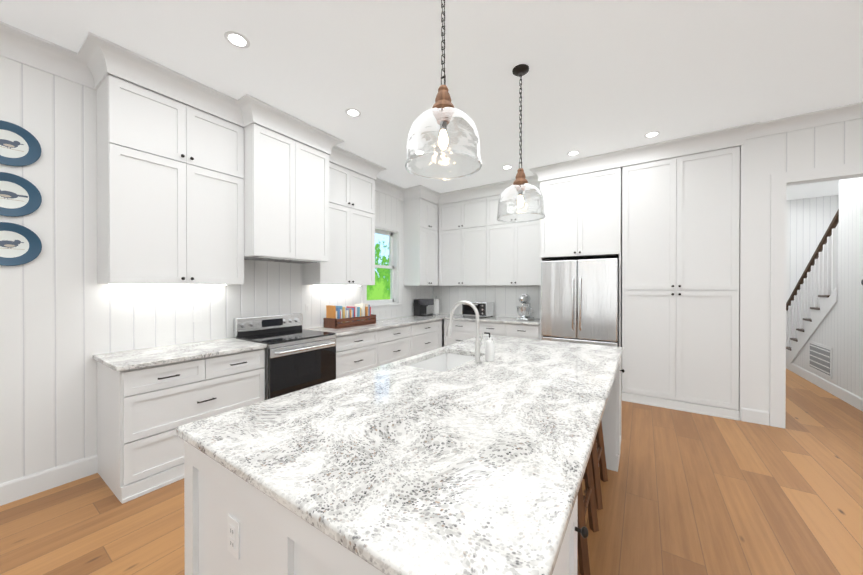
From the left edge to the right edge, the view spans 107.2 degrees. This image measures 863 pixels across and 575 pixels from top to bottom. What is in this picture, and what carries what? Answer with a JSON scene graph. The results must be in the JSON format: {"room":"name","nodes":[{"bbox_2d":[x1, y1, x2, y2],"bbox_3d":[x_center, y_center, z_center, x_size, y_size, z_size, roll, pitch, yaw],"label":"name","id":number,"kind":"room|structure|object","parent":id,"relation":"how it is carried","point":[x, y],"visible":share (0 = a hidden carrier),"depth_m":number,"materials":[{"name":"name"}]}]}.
{"room":"kitchen","nodes":[
{"label":"kitchen","id":0,"kind":"room"},
{"bbox_2d":[0,56,432,483],"bbox_3d":[-2.407,-0.143,2.922,0.160,3.150,8.860,0,0,34],"label":"wall","id":1,"kind":"structure","parent":0,"point":[64,316],"depth_m":2.37,"materials":[{"name":"white wood"}]},
{"bbox_2d":[0,120,40,165],"bbox_3d":[-2.829,-0.964,2.119,0.021,0.290,0.290,0,0,34],"label":"plate","id":2,"kind":"object","parent":1,"relation":"attached to","point":[20,146],"visible":1,"depth_m":2.15,"materials":[{"name":"blue ceramic"}]},
{"bbox_2d":[0,172,41,216],"bbox_3d":[-2.829,-0.624,2.120,0.021,0.290,0.290,0,0,34],"label":"plate","id":3,"kind":"object","parent":1,"relation":"attached to","point":[20,196],"visible":0.98,"depth_m":2.15,"materials":[{"name":"blue ceramic"}]},
{"bbox_2d":[0,222,41,265],"bbox_3d":[-2.829,-0.294,2.122,0.021,0.290,0.290,0,0,34],"label":"plate","id":4,"kind":"object","parent":1,"relation":"attached to","point":[20,245],"visible":1,"depth_m":2.15,"materials":[{"name":"blue ceramic"}]},
{"bbox_2d":[0,454,97,505],"bbox_3d":[-3.693,1.371,0.839,0.016,0.140,3.935,0,0,34],"label":"baseboard","id":5,"kind":"structure","parent":1,"relation":"attached to","point":[27,486],"depth_m":2.26,"materials":[{"name":"white paint"}]},
{"bbox_2d":[0,21,103,89],"bbox_3d":[-3.649,-1.620,0.800,0.120,0.173,3.940,0,0,34],"label":"crown molding","id":6,"kind":"structure","parent":1,"relation":"attached to","point":[16,44],"depth_m":2.23,"materials":[{"name":"white paint"}]},
{"bbox_2d":[97,74,244,284],"bbox_3d":[-2.202,-0.876,2.765,0.348,1.678,0.929,0,0,34],"label":"upper cabinet","id":7,"kind":"object","parent":1,"relation":"attached to","point":[187,194],"depth_m":2.56,"materials":[{"name":"white paint"}]},
{"bbox_2d":[108,284,225,285],"bbox_3d":[-2.286,-0.030,2.824,0.030,0.010,0.830,0,0,34],"label":"light","id":8,"kind":"object","parent":7,"relation":"attached to","point":[209,285],"depth_m":2.81,"materials":[{"name":"white plastic"}]},
{"bbox_2d":[245,123,300,261],"bbox_3d":[-1.738,-1.013,3.308,0.518,1.408,0.489,0,0,34],"label":"upper cabinet","id":9,"kind":"object","parent":1,"relation":"attached to","point":[272,158],"depth_m":3.12,"materials":[{"name":"white paint"}]},
{"bbox_2d":[306,304,310,312],"bbox_3d":[-1.565,0.258,4.033,0.008,0.116,0.072,0,0,34],"label":"electrical outlet","id":10,"kind":"object","parent":1,"relation":"attached to","point":[308,308],"visible":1,"depth_m":4.03,"materials":[{"name":"white plastic"}]},
{"bbox_2d":[293,143,332,265],"bbox_3d":[-1.533,-1.015,3.616,0.518,1.408,0.488,0,0,34],"label":"upper cabinet","id":11,"kind":"object","parent":1,"relation":"attached to","point":[316,168],"depth_m":3.54,"materials":[{"name":"white paint"}]},
{"bbox_2d":[302,163,374,284],"bbox_3d":[-1.210,-0.882,4.255,0.348,1.678,0.931,0,0,34],"label":"upper cabinet","id":12,"kind":"object","parent":1,"relation":"attached to","point":[353,263],"depth_m":4.16,"materials":[{"name":"white paint"}]},
{"bbox_2d":[314,285,359,285],"bbox_3d":[-1.275,-0.036,4.343,0.030,0.010,0.760,0,0,34],"label":"light","id":13,"kind":"object","parent":12,"relation":"attached to","point":[314,285],"depth_m":4.31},
{"bbox_2d":[362,221,403,311],"bbox_3d":[-0.841,-0.350,5.219,0.200,1.425,0.970,0,0,34],"label":"window","id":14,"kind":"structure","parent":1,"relation":"in","point":[394,302],"depth_m":5.49,"materials":[{"name":"white paint"}]},
{"bbox_2d":[375,181,411,200],"bbox_3d":[-0.746,-1.638,5.156,0.120,0.173,1.090,0,0,34],"label":"crown molding","id":15,"kind":"structure","parent":1,"relation":"attached to","point":[390,189],"depth_m":5.37,"materials":[{"name":"white paint"}]},
{"bbox_2d":[404,198,437,285],"bbox_3d":[-0.186,-0.888,5.792,0.348,1.678,0.585,0,0,34],"label":"upper cabinet","id":16,"kind":"object","parent":1,"relation":"attached to","point":[420,215],"depth_m":5.59,"materials":[{"name":"white paint"}]},
{"bbox_2d":[0,368,862,574],"bbox_3d":[1.920,1.485,2.174,8.280,0.100,12.800,0,0,34],"label":"floor","id":17,"kind":"structure","parent":0,"point":[686,493],"depth_m":2.06,"materials":[{"name":"brown wood"}]},
{"bbox_2d":[97,348,264,503],"bbox_3d":[-2.067,0.991,2.707,0.646,0.885,0.981,0,0,34],"label":"base cabinet","id":18,"kind":"object","parent":17,"relation":"on","point":[140,452],"depth_m":2.33,"materials":[{"name":"white paint"}]},
{"bbox_2d":[233,313,335,399],"bbox_3d":[-1.531,0.868,3.401,0.748,1.125,0.766,0,0,34],"label":"range","id":19,"kind":"object","parent":17,"relation":"on","point":[297,357],"visible":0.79,"depth_m":3.27,"materials":[{"name":"silver metal"}]},
{"bbox_2d":[336,330,380,378],"bbox_3d":[-1.171,0.985,4.059,0.638,0.885,0.725,0,0,34],"label":"base cabinet","id":20,"kind":"object","parent":17,"relation":"on","point":[357,352],"depth_m":3.89,"materials":[{"name":"white paint"}]},
{"bbox_2d":[380,324,412,364],"bbox_3d":[-0.768,0.983,4.664,0.638,0.885,0.730,0,0,34],"label":"base cabinet","id":21,"kind":"object","parent":17,"relation":"on","point":[396,342],"depth_m":4.50,"materials":[{"name":"white paint"}]},
{"bbox_2d":[184,353,624,574],"bbox_3d":[0.372,0.994,1.977,1.328,0.884,2.746,0,0,34],"label":"kitchen island","id":22,"kind":"object","parent":17,"relation":"on","point":[276,538],"visible":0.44,"depth_m":0.98,"materials":[{"name":"white paint"}]},
{"bbox_2d":[227,514,239,559],"bbox_3d":[-0.631,0.790,1.011,0.072,0.116,0.008,0,0,34],"label":"outlet","id":23,"kind":"object","parent":22,"relation":"attached to","point":[233,531],"visible":1,"depth_m":1.00,"materials":[{"name":"white plastic"}]},
{"bbox_2d":[176,335,622,574],"bbox_3d":[0.356,0.534,1.986,1.320,0.035,2.780,0,0,34],"label":"island countertop","id":24,"kind":"structure","parent":22,"relation":"on","point":[403,467],"depth_m":1.01,"materials":[{"name":"stone"}]},
{"bbox_2d":[446,301,482,361],"bbox_3d":[0.238,0.301,2.310,0.282,0.426,0.086,0,0,34],"label":"faucet","id":25,"kind":"object","parent":24,"relation":"on","point":[478,344],"visible":1,"depth_m":2.24,"materials":[{"name":"silver metal"}]},
{"bbox_2d":[484,332,493,361],"bbox_3d":[0.408,0.414,2.263,0.070,0.200,0.060,0,0,34],"label":"soap dispenser","id":26,"kind":"object","parent":24,"relation":"on","point":[489,350],"visible":0.98,"depth_m":2.24,"materials":[{"name":"white plastic"}]},
{"bbox_2d":[413,320,441,355],"bbox_3d":[-0.315,0.980,5.345,0.638,0.885,0.905,0,0,34],"label":"base cabinet","id":27,"kind":"object","parent":17,"relation":"on","point":[427,336],"depth_m":5.14,"materials":[{"name":"white paint"}]},
{"bbox_2d":[92,313,460,371],"bbox_3d":[-1.019,0.523,4.258,0.668,0.033,4.778,0,0,34],"label":"countertop","id":28,"kind":"structure","parent":27,"relation":"on","point":[132,359],"depth_m":2.67,"materials":[{"name":"stone"}]},
{"bbox_2d":[324,303,375,328],"bbox_3d":[-1.098,0.363,4.348,0.240,0.286,0.720,0,0,34],"label":"caddy","id":29,"kind":"object","parent":28,"relation":"on","point":[337,317],"visible":1,"depth_m":4.20,"materials":[{"name":"brown wood"}]},
{"bbox_2d":[414,299,433,315],"bbox_3d":[-0.142,0.344,5.801,0.320,0.310,0.200,0,0,34],"label":"coffee maker","id":30,"kind":"object","parent":28,"relation":"on","point":[420,307],"visible":0.98,"depth_m":5.74,"materials":[{"name":"black plastic"}]},
{"bbox_2d":[433,296,439,314],"bbox_3d":[0.088,0.323,6.093,0.150,0.351,0.150,0,0,34],"label":"paper towel","id":31,"kind":"object","parent":28,"relation":"on","point":[436,307],"visible":0.98,"depth_m":6.04,"materials":[{"name":"white paper"}]},
{"bbox_2d":[444,319,475,346],"bbox_3d":[0.650,0.979,5.636,0.635,0.885,0.638,0,0,34],"label":"base cabinet","id":32,"kind":"object","parent":17,"relation":"on","point":[462,330],"depth_m":5.37,"materials":[{"name":"white paint"}]},
{"bbox_2d":[444,315,539,324],"bbox_3d":[1.071,0.519,5.335,1.612,0.033,0.668,0,0,34],"label":"countertop","id":33,"kind":"structure","parent":32,"relation":"on","point":[509,320],"depth_m":5.14,"materials":[{"name":"stone"}]},
{"bbox_2d":[462,301,493,317],"bbox_3d":[0.806,0.369,5.593,0.470,0.262,0.376,0,0,34],"label":"toaster oven","id":34,"kind":"object","parent":33,"relation":"on","point":[485,309],"visible":0.94,"depth_m":5.47,"materials":[{"name":"silver metal"}]},
{"bbox_2d":[516,294,533,320],"bbox_3d":[1.517,0.294,5.091,0.263,0.416,0.364,0,0,34],"label":"stand mixer","id":35,"kind":"object","parent":33,"relation":"on","point":[524,311],"visible":1,"depth_m":5.00,"materials":[{"name":"silver metal"}]},
{"bbox_2d":[479,322,506,336],"bbox_3d":[1.122,0.980,5.321,0.500,0.885,0.638,0,0,34],"label":"base cabinet","id":36,"kind":"object","parent":17,"relation":"on","point":[495,329],"depth_m":5.03,"materials":[{"name":"white paint"}]},
{"bbox_2d":[507,323,539,339],"bbox_3d":[1.541,0.981,5.042,0.506,0.885,0.638,0,0,34],"label":"base cabinet","id":37,"kind":"object","parent":17,"relation":"on","point":[513,330],"depth_m":4.77,"materials":[{"name":"white paint"}]},
{"bbox_2d":[541,258,618,346],"bbox_3d":[2.138,0.518,4.557,0.951,1.815,0.725,0,0,34],"label":"refrigerator","id":38,"kind":"object","parent":17,"relation":"on","point":[579,301],"visible":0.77,"depth_m":4.26,"materials":[{"name":"grey metal"}]},
{"bbox_2d":[577,454,598,574],"bbox_3d":[0.750,1.110,1.822,0.339,0.657,0.420,0,0,34],"label":"stool","id":39,"kind":"object","parent":17,"relation":"on","point":[589,501],"visible":0.15,"depth_m":1.70,"materials":[{"name":"brown wood"}]},
{"bbox_2d":[583,421,607,509],"bbox_3d":[1.071,1.108,2.305,0.339,0.657,0.420,0,0,34],"label":"stool","id":40,"kind":"object","parent":17,"relation":"on","point":[598,459],"visible":0.38,"depth_m":2.09,"materials":[{"name":"brown wood"}]},
{"bbox_2d":[616,146,739,419],"bbox_3d":[3.048,-0.146,4.025,1.132,3.148,0.654,0,0,34],"label":"tall cabinet","id":41,"kind":"object","parent":17,"relation":"on","point":[666,232],"depth_m":3.72,"materials":[{"name":"white paint"}]},
{"bbox_2d":[786,209,838,367],"bbox_3d":[6.295,0.158,4.679,1.078,2.535,2.516,0,0,34],"label":"staircase","id":42,"kind":"structure","parent":17,"relation":"on","point":[812,301],"depth_m":4.84,"materials":[{"name":"white paint"}]},
{"bbox_2d":[0,0,862,199],"bbox_3d":[1.920,-1.775,2.160,8.280,0.120,12.800,0,0,34],"label":"ceiling","id":43,"kind":"structure","parent":0,"point":[603,76],"depth_m":2.41,"materials":[{"name":"white paint"}]},
{"bbox_2d":[80,32,386,184],"bbox_3d":[-1.450,-1.631,3.337,0.306,0.173,2.950,0,0,34],"label":"crown molding","id":44,"kind":"structure","parent":43,"relation":"attached to","point":[94,61],"depth_m":2.76,"materials":[{"name":"white paint"}]},
{"bbox_2d":[224,31,249,48],"bbox_3d":[-1.339,-1.712,2.192,0.156,0.002,0.156,0,0,34],"label":"recessed light","id":45,"kind":"object","parent":43,"relation":"in","point":[235,39],"visible":1,"depth_m":2.19,"materials":[{"name":"white paint"}]},
{"bbox_2d":[345,108,360,116],"bbox_3d":[-0.765,-1.716,3.108,0.156,0.002,0.156,0,0,34],"label":"recessed light","id":46,"kind":"object","parent":43,"relation":"in","point":[352,112],"visible":1,"depth_m":3.10,"materials":[{"name":"white paint"}]},
{"bbox_2d":[405,0,481,179],"bbox_3d":[0.056,-1.145,1.530,0.368,1.132,0.368,0,0,34],"label":"pendant light","id":47,"kind":"object","parent":43,"relation":"hanging from","point":[443,110],"visible":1,"depth_m":1.50,"materials":[{"name":"clear glass"}]},
{"bbox_2d":[502,165,512,168],"bbox_3d":[1.079,-1.722,4.523,0.156,0.002,0.156,0,0,34],"label":"recessed light","id":48,"kind":"object","parent":43,"relation":"in","point":[507,167],"visible":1,"depth_m":4.52,"materials":[{"name":"white paint"}]},
{"bbox_2d":[497,64,544,222],"bbox_3d":[0.700,-1.131,2.495,0.368,1.167,0.368,0,0,34],"label":"pendant light","id":49,"kind":"object","parent":43,"relation":"hanging from","point":[520,184],"visible":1,"depth_m":2.48,"materials":[{"name":"clear glass"}]},
{"bbox_2d":[567,151,579,155],"bbox_3d":[1.808,-1.720,4.049,0.156,0.002,0.156,0,0,34],"label":"recessed light","id":50,"kind":"object","parent":43,"relation":"in","point":[572,153],"visible":1,"depth_m":4.05,"materials":[{"name":"white paint"}]},
{"bbox_2d":[643,131,659,137],"bbox_3d":[2.463,-1.718,3.553,0.156,0.002,0.156,0,0,34],"label":"recessed light","id":51,"kind":"object","parent":43,"relation":"in","point":[651,134],"visible":1,"depth_m":3.55,"materials":[{"name":"white paint"}]},
{"bbox_2d":[433,205,618,346],"bbox_3d":[1.814,-0.151,5.019,4.540,3.150,0.690,0,0,34],"label":"wall","id":52,"kind":"structure","parent":0,"point":[505,299],"depth_m":5.74,"materials":[{"name":"white wood"}]},
{"bbox_2d":[412,185,439,204],"bbox_3d":[-0.064,-1.640,5.569,0.137,0.173,0.585,0,0,34],"label":"crown molding","id":53,"kind":"structure","parent":52,"relation":"attached to","point":[419,191],"depth_m":5.54,"materials":[{"name":"white paint"}]},
{"bbox_2d":[439,196,490,285],"bbox_3d":[0.652,-0.888,5.801,1.025,1.678,0.348,0,0,34],"label":"upper cabinet","id":54,"kind":"object","parent":52,"relation":"attached to","point":[480,244],"depth_m":5.64,"materials":[{"name":"white paint"}]},
{"bbox_2d":[440,176,539,204],"bbox_3d":[0.898,-1.639,5.352,1.936,0.173,0.118,0,0,34],"label":"crown molding","id":55,"kind":"structure","parent":52,"relation":"attached to","point":[497,188],"depth_m":5.44,"materials":[{"name":"white paint"}]},
{"bbox_2d":[491,188,539,285],"bbox_3d":[1.405,-0.886,5.300,1.027,1.678,0.348,0,0,34],"label":"upper cabinet","id":56,"kind":"object","parent":52,"relation":"attached to","point":[515,247],"depth_m":5.13,"materials":[{"name":"white paint"}]},
{"bbox_2d":[540,168,615,260],"bbox_3d":[2.174,-1.084,4.606,1.001,1.278,0.648,0,0,34],"label":"upper cabinet","id":57,"kind":"object","parent":52,"relation":"attached to","point":[579,222],"depth_m":4.33,"materials":[{"name":"white paint"}]},
{"bbox_2d":[739,118,862,424],"bbox_3d":[4.817,-0.141,2.532,3.462,3.150,0.120,0,0,34],"label":"wall","id":58,"kind":"structure","parent":0,"point":[763,159],"depth_m":3.35,"materials":[{"name":"white paint"}]},
{"bbox_2d":[528,102,862,184],"bbox_3d":[3.813,-1.630,3.051,5.697,0.173,0.119,0,0,34],"label":"crown molding","id":59,"kind":"structure","parent":58,"relation":"attached to","point":[732,136],"depth_m":3.61,"materials":[{"name":"white paint"}]},
{"bbox_2d":[770,161,862,427],"bbox_3d":[4.027,0.124,3.059,1.110,2.615,0.160,0,0,34],"label":"door frame","id":60,"kind":"structure","parent":58,"relation":"attached to","point":[780,182],"depth_m":3.26,"materials":[{"name":"white paint"}]},
{"bbox_2d":[786,195,833,302],"bbox_3d":[6.817,-0.157,6.451,2.160,3.150,0.160,0,0,34],"label":"wall","id":61,"kind":"structure","parent":0,"point":[808,221],"depth_m":6.13,"materials":[{"name":"white wood"}]},
{"bbox_2d":[792,177,862,398],"bbox_3d":[5.503,-0.148,4.298,0.120,3.150,3.580,0,0,34],"label":"wall","id":62,"kind":"structure","parent":0,"point":[841,330],"depth_m":4.00,"materials":[{"name":"white paint"}]},
{"bbox_2d":[809,341,832,378],"bbox_3d":[5.616,1.015,4.600,0.016,0.420,0.700,0,0,34],"label":"air vent","id":63,"kind":"object","parent":62,"relation":"in","point":[820,358],"visible":0.98,"depth_m":4.56,"materials":[{"name":"white metal"}]},
{"bbox_2d":[787,363,862,411],"bbox_3d":[5.493,1.356,4.414,0.016,0.140,3.590,0,0,34],"label":"baseboard","id":64,"kind":"structure","parent":62,"relation":"attached to","point":[835,390],"depth_m":4.34,"materials":[{"name":"white paint"}]},
{"label":"outside","id":65,"kind":"structure","parent":0,"visible":0},
{"bbox_2d":[367,233,389,299],"bbox_3d":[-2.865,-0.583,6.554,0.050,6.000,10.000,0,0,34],"label":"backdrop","id":66,"kind":"structure","parent":65,"point":[379,289],"depth_m":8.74,"materials":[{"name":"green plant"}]}
]}

